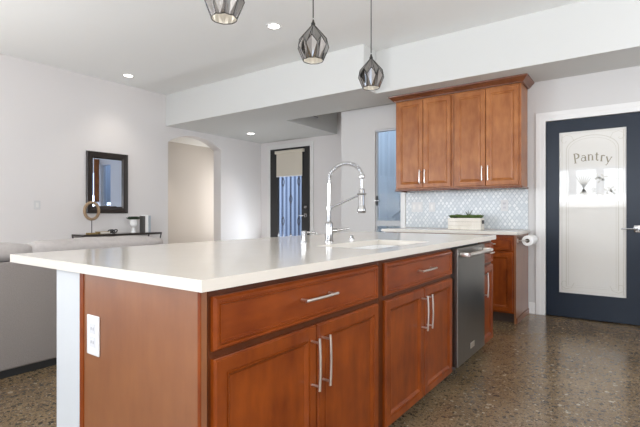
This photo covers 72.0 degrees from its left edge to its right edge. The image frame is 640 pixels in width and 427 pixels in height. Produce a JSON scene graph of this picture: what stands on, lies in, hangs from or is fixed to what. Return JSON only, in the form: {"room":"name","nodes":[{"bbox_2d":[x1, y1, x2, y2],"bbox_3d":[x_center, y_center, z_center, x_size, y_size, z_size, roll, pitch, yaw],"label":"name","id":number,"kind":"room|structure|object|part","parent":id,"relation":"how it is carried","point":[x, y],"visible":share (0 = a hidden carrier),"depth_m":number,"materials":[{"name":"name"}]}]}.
{"room":"kitchen","nodes":[
{"label":"kitchen","id":0,"kind":"room"},
{"bbox_2d":[57,270,79,426],"bbox_3d":[-0.090,0.657,2.890,0.186,0.883,2.980,0,0,36],"label":"wall","id":1,"kind":"structure","parent":0,"point":[68,283],"depth_m":1.68,"materials":[{"name":"grey paint"}]},
{"bbox_2d":[0,54,260,243],"bbox_3d":[-4.267,-0.425,5.023,0.200,3.050,10.350,0,0,36],"label":"wall","id":2,"kind":"structure","parent":0,"point":[50,116],"depth_m":6.15,"materials":[{"name":"white paint"}]},
{"bbox_2d":[34,200,39,208],"bbox_3d":[-3.655,-0.110,5.691,0.008,0.115,0.078,0,0,36],"label":"light switch","id":3,"kind":"object","parent":2,"relation":"attached to","point":[36,203],"visible":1,"depth_m":5.68,"materials":[{"name":"grey plastic"}]},
{"bbox_2d":[86,150,127,212],"bbox_3d":[-3.100,-0.444,6.436,0.034,0.884,0.617,0,0,36],"label":"wall mirror","id":4,"kind":"object","parent":2,"relation":"attached to","point":[106,173],"visible":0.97,"depth_m":6.42,"materials":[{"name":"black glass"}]},
{"bbox_2d":[93,158,121,206],"bbox_3d":[-3.108,-0.444,6.442,0.012,0.696,0.429,0,0,36],"label":"mirror glass","id":5,"kind":"object","parent":4,"relation":"attached to","point":[107,172],"depth_m":6.44,"materials":[{"name":"silver"}]},
{"bbox_2d":[168,141,213,243],"bbox_3d":[-2.946,-0.170,8.048,1.200,2.540,4.200,0,0,36],"label":"wall","id":6,"kind":"structure","parent":0,"point":[190,167],"depth_m":9.22,"materials":[{"name":"grey paint"}]},
{"bbox_2d":[169,137,209,147],"bbox_3d":[-2.906,-1.490,8.019,1.100,0.100,4.000,0,0,36],"label":"ceiling","id":7,"kind":"structure","parent":6,"relation":"attached to","point":[184,140],"depth_m":8.81,"materials":[{"name":"white paint"}]},
{"bbox_2d":[0,0,583,94],"bbox_3d":[-1.142,-2.000,2.860,10.400,0.100,10.500,0,0,36],"label":"ceiling","id":8,"kind":"structure","parent":0,"point":[168,46],"depth_m":4.69,"materials":[{"name":"white paint"}]},
{"bbox_2d":[122,74,134,77],"bbox_3d":[-2.709,-1.947,6.224,0.164,0.005,0.164,0,0,36],"label":"recessed light","id":9,"kind":"object","parent":8,"relation":"in","point":[124,75],"visible":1,"depth_m":6.21,"materials":[{"name":"white paint"}]},
{"bbox_2d":[204,0,244,24],"bbox_3d":[-0.455,-1.438,2.099,0.191,1.023,0.193,0,0,36],"label":"pendant lamp","id":10,"kind":"object","parent":8,"relation":"hanging from","point":[225,12],"visible":1,"depth_m":2.06,"materials":[{"name":"grey metal"}]},
{"bbox_3d":[-0.455,-1.035,2.099,0.187,0.214,0.189,0,0,36],"label":"lamp shade","id":11,"kind":"part","parent":10,"relation":"part of","materials":[{"name":"silver metal"}]},
{"bbox_2d":[266,23,281,29],"bbox_3d":[-0.479,-1.947,4.580,0.164,0.005,0.164,0,0,36],"label":"recessed light","id":12,"kind":"object","parent":8,"relation":"in","point":[274,26],"visible":1,"depth_m":4.58,"materials":[{"name":"white paint"}]},
{"bbox_2d":[298,0,328,63],"bbox_3d":[-0.039,-1.438,2.675,0.191,1.023,0.193,0,0,36],"label":"pendant lamp","id":13,"kind":"object","parent":8,"relation":"hanging from","point":[313,46],"visible":1,"depth_m":2.62,"materials":[{"name":"grey metal"}]},
{"bbox_3d":[-0.039,-1.035,2.675,0.187,0.214,0.189,0,0,36],"label":"lamp shade","id":14,"kind":"part","parent":13,"relation":"part of","materials":[{"name":"grey metal"}]},
{"bbox_3d":[-0.039,-1.035,2.675,0.191,0.217,0.193,0,0,36],"label":"shade frame","id":15,"kind":"part","parent":13,"relation":"part of","materials":[{"name":"grey metal"}]},
{"bbox_2d":[358,0,383,90],"bbox_3d":[0.380,-1.438,3.256,0.191,1.023,0.193,0,0,36],"label":"pendant lamp","id":16,"kind":"object","parent":8,"relation":"hanging from","point":[371,76],"visible":1,"depth_m":3.21,"materials":[{"name":"grey metal"}]},
{"bbox_3d":[0.380,-1.035,3.256,0.191,0.217,0.193,0,0,36],"label":"shade frame","id":17,"kind":"part","parent":16,"relation":"part of","materials":[{"name":"grey metal"}]},
{"bbox_3d":[0.378,-1.559,3.257,0.006,0.742,0.006,0,0,-32],"label":"rod","id":18,"kind":"part","parent":16,"relation":"part of","materials":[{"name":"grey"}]},
{"bbox_3d":[0.380,-1.035,3.256,0.187,0.214,0.189,0,0,36],"label":"lamp shade","id":19,"kind":"part","parent":16,"relation":"part of","materials":[{"name":"silver metal"}]},
{"bbox_2d":[261,112,340,237],"bbox_3d":[-0.030,-0.425,8.286,2.850,3.050,0.100,0,0,36],"label":"wall","id":20,"kind":"structure","parent":0,"point":[327,148],"depth_m":8.17,"materials":[{"name":"white paint"}]},
{"bbox_2d":[270,146,309,236],"bbox_3d":[-0.608,-0.095,8.596,0.982,2.370,0.104,0,0,36],"label":"door","id":21,"kind":"structure","parent":20,"relation":"in","point":[274,181],"depth_m":8.62,"materials":[{"name":"black paint"}]},
{"bbox_2d":[275,148,304,176],"bbox_3d":[-0.596,-0.978,8.561,0.720,0.515,0.054,0,0,36],"label":"roller shade","id":22,"kind":"object","parent":21,"relation":"attached to","point":[288,162],"visible":1,"depth_m":8.56,"materials":[{"name":"fabric"}]},
{"bbox_2d":[267,141,313,237],"bbox_3d":[-0.592,-0.135,8.618,1.160,2.470,0.018,0,0,36],"label":"trim","id":23,"kind":"structure","parent":20,"relation":"attached to","point":[306,143],"depth_m":8.45,"materials":[{"name":"white paint"}]},
{"bbox_2d":[0,313,639,426],"bbox_3d":[-1.142,1.150,2.860,10.400,0.100,10.500,0,0,36],"label":"floor","id":24,"kind":"structure","parent":0,"point":[546,370],"depth_m":2.82,"materials":[{"name":"concrete"}]},
{"bbox_2d":[0,235,162,378],"bbox_3d":[-2.696,0.643,2.906,0.965,0.912,3.284,0,0,36],"label":"sofa","id":25,"kind":"object","parent":24,"relation":"on","point":[28,293],"visible":0.49,"depth_m":3.06,"materials":[{"name":"grey fabric"}]},
{"bbox_2d":[0,242,31,261],"bbox_3d":[-2.419,0.263,2.715,0.250,0.151,1.118,0,0,36],"label":"cushion","id":26,"kind":"object","parent":25,"relation":"on","point":[6,249],"depth_m":2.99,"materials":[{"name":"grey fabric"}]},
{"bbox_2d":[26,235,162,252],"bbox_3d":[-1.789,0.263,3.586,0.250,0.152,1.088,0,0,36],"label":"cushion","id":27,"kind":"object","parent":25,"relation":"on","point":[81,243],"depth_m":3.42,"materials":[{"name":"grey fabric"}]},
{"bbox_2d":[72,232,161,237],"bbox_3d":[-2.913,0.692,6.395,0.334,0.815,1.180,0,0,36],"label":"console table","id":28,"kind":"object","parent":24,"relation":"on","point":[122,233],"visible":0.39,"depth_m":6.23,"materials":[{"name":"black wood"}]},
{"bbox_2d":[83,201,99,233],"bbox_3d":[-3.144,0.057,6.066,0.100,0.454,0.234,0,0,36],"label":"ring sculpture","id":29,"kind":"object","parent":28,"relation":"on","point":[86,216],"visible":0.97,"depth_m":6.05,"materials":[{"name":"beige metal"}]},
{"bbox_2d":[95,231,109,233],"bbox_3d":[-3.054,0.269,6.189,0.142,0.030,0.140,0,0,36],"label":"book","id":30,"kind":"object","parent":28,"relation":"on","point":[99,232],"visible":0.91,"depth_m":6.16,"materials":[{"name":"beige paper"}]},
{"bbox_2d":[127,216,140,232],"bbox_3d":[-2.791,0.163,6.577,0.204,0.242,0.183,0,0,-7],"label":"potted plant","id":31,"kind":"object","parent":28,"relation":"on","point":[133,220],"visible":1,"depth_m":6.53,"materials":[{"name":"green plant"}]},
{"bbox_3d":[-2.780,0.186,6.571,0.112,0.195,0.112,0,0,36],"label":"pot","id":32,"kind":"part","parent":31,"relation":"part of","materials":[{"name":"white ceramic"}]},
{"bbox_2d":[140,216,144,231],"bbox_3d":[-2.696,0.162,6.687,0.100,0.245,0.030,0,0,36],"label":"book","id":33,"kind":"object","parent":28,"relation":"on","point":[142,220],"visible":0.87,"depth_m":6.66,"materials":[{"name":"grey fabric"}]},
{"bbox_2d":[142,215,147,231],"bbox_3d":[-2.671,0.153,6.722,0.100,0.262,0.051,0,0,36],"label":"book","id":34,"kind":"object","parent":28,"relation":"on","point":[146,216],"visible":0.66,"depth_m":6.69,"materials":[{"name":"white paper"}]},
{"bbox_2d":[148,216,150,231],"bbox_3d":[-2.643,0.158,6.760,0.100,0.252,0.036,0,0,36],"label":"book","id":35,"kind":"object","parent":28,"relation":"on","point":[149,217],"visible":0.55,"depth_m":6.73,"materials":[{"name":"grey paper"}]},
{"bbox_2d":[80,261,378,426],"bbox_3d":[-0.280,0.657,1.825,0.746,0.883,1.037,0,0,36],"label":"base cabinet","id":36,"kind":"object","parent":24,"relation":"on","point":[302,350],"visible":0.96,"depth_m":1.47,"materials":[{"name":"brown wood"}]},
{"bbox_3d":[-0.874,0.657,1.616,0.028,0.882,0.003,0,0,36],"label":"corner molding","id":37,"kind":"part","parent":36,"relation":"part of","materials":[{"name":"brown wood"}]},
{"bbox_2d":[87,314,99,356],"bbox_3d":[-0.805,0.432,1.562,0.082,0.140,0.007,0,0,36],"label":"power outlet","id":38,"kind":"object","parent":36,"relation":"attached to","point":[93,322],"visible":1,"depth_m":1.55,"materials":[{"name":"grey plastic"}]},
{"bbox_2d":[90,323,94,333],"bbox_3d":[-0.806,0.408,1.560,0.034,0.034,0.002,0,0,36],"label":"socket","id":39,"kind":"object","parent":38,"relation":"attached to","point":[92,325],"depth_m":1.56,"materials":[{"name":"grey plastic"}]},
{"bbox_2d":[90,337,94,347],"bbox_3d":[-0.806,0.456,1.560,0.034,0.034,0.002,0,0,36],"label":"socket","id":40,"kind":"object","parent":38,"relation":"attached to","point":[92,339],"depth_m":1.56,"materials":[{"name":"grey plastic"}]},
{"bbox_3d":[-0.601,0.657,1.433,0.683,0.882,0.020,0,0,36],"label":"panel","id":41,"kind":"part","parent":36,"relation":"part of","materials":[{"name":"brown wood"}]},
{"bbox_3d":[-0.336,0.657,1.228,0.012,0.882,0.003,0,0,36],"label":"corner molding","id":42,"kind":"part","parent":36,"relation":"part of","materials":[{"name":"brown wood"}]},
{"bbox_2d":[10,231,495,292],"bbox_3d":[0.046,0.197,2.803,1.297,0.034,3.045,0,0,36],"label":"countertop","id":43,"kind":"structure","parent":36,"relation":"on","point":[207,266],"depth_m":1.81,"materials":[{"name":"white stone"}]},
{"bbox_2d":[301,231,316,242],"bbox_3d":[-0.067,0.142,2.682,0.102,0.075,0.042,0,0,5],"label":"soap dispenser","id":44,"kind":"object","parent":43,"relation":"on","point":[303,233],"visible":0.98,"depth_m":2.67,"materials":[{"name":"silver metal"}]},
{"bbox_2d":[325,161,365,241],"bbox_3d":[0.167,-0.071,2.742,0.282,0.501,0.103,0,0,30],"label":"kitchen faucet","id":45,"kind":"object","parent":43,"relation":"on","point":[329,230],"visible":1,"depth_m":2.76,"materials":[{"name":"silver metal"}]},
{"bbox_3d":[0.130,0.106,2.784,0.106,0.031,0.028,0,0,-4],"label":"lever","id":46,"kind":"part","parent":45,"relation":"part of","materials":[{"name":"silver metal"}]},
{"bbox_3d":[0.157,-0.072,2.716,0.272,0.103,0.057,0,0,28],"label":"support arm","id":47,"kind":"part","parent":45,"relation":"part of","materials":[{"name":"silver metal"}]},
{"bbox_2d":[353,245,396,248],"bbox_3d":[0.333,0.305,2.631,0.386,0.180,0.761,0,0,36],"label":"sink","id":48,"kind":"object","parent":43,"relation":"in","point":[370,246],"visible":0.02,"depth_m":2.98,"materials":[{"name":"white ceramic"}]},
{"bbox_3d":[-0.161,0.718,1.443,0.020,0.608,0.485,0,0,36],"label":"door","id":49,"kind":"part","parent":36,"relation":"part of","materials":[{"name":"brown wood"}]},
{"bbox_3d":[-0.020,0.314,1.638,0.020,0.156,0.967,0,0,36],"label":"drawer","id":50,"kind":"part","parent":36,"relation":"part of","materials":[{"name":"brown wood"}]},
{"bbox_3d":[-0.011,0.547,1.597,0.042,0.191,0.010,0,0,36],"label":"handle","id":51,"kind":"part","parent":36,"relation":"part of","materials":[{"name":"silver metal"}]},
{"bbox_3d":[0.002,0.305,1.615,0.042,0.010,0.201,0,0,36],"label":"handle","id":52,"kind":"part","parent":36,"relation":"part of","materials":[{"name":"silver metal"}]},
{"bbox_3d":[0.029,0.547,1.652,0.042,0.191,0.010,0,0,36],"label":"handle","id":53,"kind":"part","parent":36,"relation":"part of","materials":[{"name":"silver metal"}]},
{"bbox_3d":[0.124,0.718,1.838,0.020,0.608,0.474,0,0,36],"label":"door","id":54,"kind":"part","parent":36,"relation":"part of","materials":[{"name":"brown wood"}]},
{"bbox_2d":[391,210,399,227],"bbox_3d":[1.562,0.217,6.519,1.122,1.767,0.040,0,0,36],"label":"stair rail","id":55,"kind":"object","parent":24,"relation":"on","point":[397,212],"visible":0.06,"depth_m":6.80,"materials":[{"name":"blue"}]},
{"bbox_2d":[361,245,451,426],"bbox_3d":[0.337,0.657,2.621,0.678,0.883,0.972,0,0,36],"label":"base cabinet","id":56,"kind":"object","parent":24,"relation":"on","point":[415,290],"visible":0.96,"depth_m":2.34,"materials":[{"name":"brown wood"}]},
{"bbox_3d":[0.439,0.718,2.273,0.020,0.608,0.455,0,0,36],"label":"door","id":57,"kind":"part","parent":56,"relation":"part of","materials":[{"name":"brown wood"}]},
{"bbox_3d":[0.311,0.308,2.639,0.615,0.184,0.972,0,0,36],"label":"frame","id":58,"kind":"part","parent":56,"relation":"part of","materials":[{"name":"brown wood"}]},
{"bbox_3d":[0.574,0.314,2.461,0.020,0.156,0.918,0,0,36],"label":"drawer","id":59,"kind":"part","parent":56,"relation":"part of","materials":[{"name":"brown wood"}]},
{"bbox_3d":[0.580,0.547,2.415,0.042,0.191,0.010,0,0,36],"label":"handle","id":60,"kind":"part","parent":56,"relation":"part of","materials":[{"name":"silver metal"}]},
{"bbox_3d":[0.599,0.310,2.442,0.042,0.010,0.201,0,0,36],"label":"handle","id":61,"kind":"part","parent":56,"relation":"part of","materials":[{"name":"silver metal"}]},
{"bbox_3d":[0.619,0.547,2.470,0.042,0.191,0.010,0,0,36],"label":"handle","id":62,"kind":"part","parent":56,"relation":"part of","materials":[{"name":"silver metal"}]},
{"bbox_3d":[0.710,0.718,2.648,0.020,0.608,0.455,0,0,36],"label":"door","id":63,"kind":"part","parent":56,"relation":"part of","materials":[{"name":"brown wood"}]},
{"bbox_2d":[450,243,492,370],"bbox_3d":[0.836,0.658,3.248,0.712,0.881,0.614,0,0,36],"label":"dishwasher","id":64,"kind":"object","parent":24,"relation":"on","point":[468,261],"visible":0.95,"depth_m":3.00,"materials":[{"name":"grey metal"}]},
{"bbox_3d":[1.095,0.268,3.061,0.072,0.028,0.550,0,0,36],"label":"handle","id":65,"kind":"part","parent":64,"relation":"part of","materials":[{"name":"silver metal"}]},
{"bbox_2d":[478,240,494,343],"bbox_3d":[1.091,0.657,3.665,0.678,0.883,0.340,0,0,36],"label":"base cabinet","id":66,"kind":"object","parent":24,"relation":"on","point":[488,244],"visible":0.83,"depth_m":3.55,"materials":[{"name":"brown wood"}]},
{"bbox_3d":[1.276,0.547,3.379,0.042,0.191,0.010,0,0,36],"label":"handle","id":67,"kind":"part","parent":66,"relation":"part of","materials":[{"name":"silver metal"}]},
{"bbox_3d":[1.323,0.314,3.498,0.020,0.156,0.316,0,0,36],"label":"drawer","id":68,"kind":"part","parent":66,"relation":"part of","materials":[{"name":"brown wood"}]},
{"bbox_3d":[1.323,0.718,3.498,0.020,0.608,0.316,0,0,36],"label":"door","id":69,"kind":"part","parent":66,"relation":"part of","materials":[{"name":"brown wood"}]},
{"bbox_2d":[472,233,528,323],"bbox_3d":[1.908,0.657,4.734,0.503,0.883,0.666,0,0,36],"label":"base cabinet","id":70,"kind":"object","parent":24,"relation":"on","point":[510,257],"visible":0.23,"depth_m":4.45,"materials":[{"name":"brown wood"}]},
{"bbox_2d":[381,227,529,234],"bbox_3d":[1.521,0.197,5.031,1.500,0.034,0.638,0,0,36],"label":"countertop","id":71,"kind":"structure","parent":70,"relation":"on","point":[403,229],"depth_m":4.75,"materials":[{"name":"white stone"}]},
{"bbox_2d":[448,210,483,229],"bbox_3d":[1.654,0.069,4.980,0.379,0.220,0.164,0,0,36],"label":"planter box","id":72,"kind":"object","parent":71,"relation":"on","point":[469,221],"visible":1,"depth_m":4.92,"materials":[{"name":"white wood"}]},
{"bbox_3d":[1.733,0.307,4.515,0.452,0.135,0.020,0,0,36],"label":"drawer","id":73,"kind":"part","parent":70,"relation":"part of","materials":[{"name":"brown wood"}]},
{"bbox_3d":[1.733,0.688,4.515,0.452,0.595,0.020,0,0,36],"label":"door","id":74,"kind":"part","parent":70,"relation":"part of","materials":[{"name":"brown wood"}]},
{"bbox_3d":[2.116,0.657,4.623,0.017,0.883,0.603,0,0,36],"label":"panel","id":75,"kind":"part","parent":70,"relation":"part of","materials":[{"name":"brown wood"}]},
{"bbox_3d":[2.130,1.072,4.619,0.009,0.054,0.584,0,0,36],"label":"molding","id":76,"kind":"part","parent":70,"relation":"part of","materials":[{"name":"brown wood"}]},
{"bbox_3d":[2.113,0.272,4.524,0.093,0.040,0.320,0,0,36],"label":"towel holder","id":77,"kind":"object","parent":70,"relation":"attached to","visible":0},
{"bbox_2d":[522,235,537,245],"bbox_3d":[2.147,0.272,4.502,0.104,0.104,0.265,0,0,36],"label":"paper towel roll","id":78,"kind":"object","parent":77,"relation":"hanging from","point":[533,239],"visible":0.97,"depth_m":4.41,"materials":[{"name":"white paper"}]},
{"bbox_2d":[379,132,387,231],"bbox_3d":[0.807,-0.420,6.821,0.021,3.040,1.195,0,0,36],"label":"wall","id":79,"kind":"structure","parent":0,"point":[383,136],"depth_m":7.10,"materials":[{"name":"blue"}]},
{"bbox_2d":[388,131,399,227],"bbox_3d":[1.919,-0.600,6.693,1.925,3.400,0.100,0,0,36],"label":"wall","id":80,"kind":"structure","parent":0,"point":[393,197],"depth_m":7.17,"materials":[{"name":"paint"}]},
{"bbox_2d":[341,66,639,313],"bbox_3d":[3.112,-0.425,5.122,5.950,3.050,1.350,0,0,36],"label":"wall","id":81,"kind":"structure","parent":0,"point":[617,86],"depth_m":4.87,"materials":[{"name":"grey paint"}]},
{"bbox_2d":[375,128,399,231],"bbox_3d":[0.921,-0.019,5.905,0.384,2.228,0.107,0,0,36],"label":"door","id":82,"kind":"structure","parent":81,"relation":"in","point":[378,222],"depth_m":6.02,"materials":[{"name":"grey paint"}]},
{"bbox_2d":[166,0,639,143],"bbox_3d":[1.691,-1.694,5.588,8.800,0.509,2.260,0,0,36],"label":"beam","id":83,"kind":"structure","parent":81,"relation":"attached to","point":[278,103],"depth_m":5.03,"materials":[{"name":"grey paint"}]},
{"bbox_2d":[400,192,405,227],"bbox_3d":[1.085,-0.018,5.738,0.068,2.235,0.025,0,0,36],"label":"trim","id":84,"kind":"structure","parent":81,"relation":"attached to","point":[402,194],"depth_m":5.73,"materials":[{"name":"white paint"}]},
{"bbox_2d":[412,202,422,211],"bbox_3d":[1.239,-0.083,5.624,0.150,0.125,0.008,0,0,36],"label":"light switch","id":85,"kind":"object","parent":81,"relation":"attached to","point":[416,206],"visible":1,"depth_m":5.62,"materials":[{"name":"grey plastic"}]},
{"bbox_2d":[396,94,453,189],"bbox_3d":[1.306,-0.833,5.345,0.717,1.075,0.380,0,0,36],"label":"upper cabinet","id":86,"kind":"object","parent":81,"relation":"attached to","point":[425,126],"visible":0.98,"depth_m":5.21,"materials":[{"name":"brown wood"}]},
{"bbox_3d":[1.088,-0.830,5.332,0.334,1.045,0.020,0,0,36],"label":"door","id":87,"kind":"part","parent":86,"relation":"part of","materials":[{"name":"brown wood"}]},
{"bbox_3d":[1.363,-0.830,5.134,0.334,1.045,0.020,0,0,36],"label":"door","id":88,"kind":"part","parent":86,"relation":"part of","materials":[{"name":"brown wood"}]},
{"bbox_2d":[429,202,434,211],"bbox_3d":[1.401,-0.081,5.507,0.084,0.115,0.008,0,0,36],"label":"light switch","id":89,"kind":"object","parent":81,"relation":"attached to","point":[431,204],"visible":1,"depth_m":5.50,"materials":[{"name":"grey plastic"}]},
{"bbox_2d":[406,186,527,228],"bbox_3d":[1.710,-0.062,5.296,1.458,0.475,0.010,0,0,36],"label":"backsplash","id":90,"kind":"structure","parent":81,"relation":"attached to","point":[486,202],"depth_m":5.21,"materials":[{"name":"tile"}]},
{"bbox_2d":[454,83,526,187],"bbox_3d":[1.891,-0.833,4.923,0.718,1.075,0.380,0,0,36],"label":"upper cabinet","id":91,"kind":"object","parent":81,"relation":"attached to","point":[490,124],"visible":1,"depth_m":4.78,"materials":[{"name":"brown wood"}]},
{"bbox_2d":[388,73,534,102],"bbox_3d":[1.595,-1.405,5.128,1.582,0.065,0.389,0,0,36],"label":"crown molding","id":92,"kind":"structure","parent":91,"relation":"attached to","point":[525,79],"depth_m":4.89,"materials":[{"name":"brown wood"}]},
{"bbox_2d":[395,185,528,192],"bbox_3d":[1.613,-0.281,5.153,1.462,0.023,0.329,0,0,36],"label":"rail","id":93,"kind":"object","parent":91,"relation":"attached to","point":[520,186],"visible":1,"depth_m":4.96,"materials":[{"name":"brown wood"}]},
{"bbox_3d":[1.672,-0.830,4.910,0.335,1.045,0.020,0,0,36],"label":"door","id":94,"kind":"part","parent":91,"relation":"part of","materials":[{"name":"brown wood"}]},
{"bbox_3d":[1.947,-0.830,4.712,0.335,1.045,0.020,0,0,36],"label":"door","id":95,"kind":"part","parent":91,"relation":"part of","materials":[{"name":"brown wood"}]},
{"bbox_2d":[501,200,507,210],"bbox_3d":[2.097,-0.090,5.005,0.080,0.130,0.007,0,0,36],"label":"power outlet","id":96,"kind":"object","parent":81,"relation":"attached to","point":[504,203],"visible":1,"depth_m":5.00,"materials":[{"name":"grey plastic"}]},
{"bbox_2d":[529,302,534,313],"bbox_3d":[3.716,1.040,3.845,3.475,0.120,0.015,0,0,36],"label":"baseboard","id":97,"kind":"structure","parent":81,"relation":"attached to","point":[531,305],"depth_m":4.84,"materials":[{"name":"white paint"}]},
{"bbox_2d":[536,101,639,314],"bbox_3d":[2.793,0.005,4.509,1.060,2.190,0.018,0,0,36],"label":"trim","id":98,"kind":"structure","parent":81,"relation":"attached to","point":[541,118],"depth_m":4.77,"materials":[{"name":"white paint"}]},
{"bbox_2d":[546,112,639,325],"bbox_3d":[2.785,0.051,4.497,0.854,2.073,0.097,0,0,36],"label":"door","id":99,"kind":"structure","parent":81,"relation":"in","point":[593,163],"depth_m":4.50,"materials":[{"name":"black paint"}]},
{"bbox_3d":[2.789,-0.011,4.521,0.607,1.711,0.006,0,0,36],"label":"glass panel","id":100,"kind":"part","parent":99,"relation":"part of","materials":[{"name":"white glass"}]},
{"bbox_3d":[3.031,0.150,4.295,0.157,0.070,0.057,0,0,36],"label":"handle","id":101,"kind":"part","parent":99,"relation":"part of","materials":[{"name":"silver metal"}]},
{"label":"outside","id":102,"kind":"structure","parent":0,"visible":0},
{"bbox_3d":[0.341,1.170,9.868,5.000,0.100,2.600,0,0,36],"label":"ground","id":103,"kind":"structure","parent":102,"visible":0},
{"bbox_2d":[280,176,301,236],"bbox_3d":[0.206,-0.340,10.193,4.400,2.920,0.070,0,0,36],"label":"corrugated fence","id":104,"kind":"object","parent":103,"relation":"on","point":[284,190],"visible":0.02,"depth_m":10.84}
]}

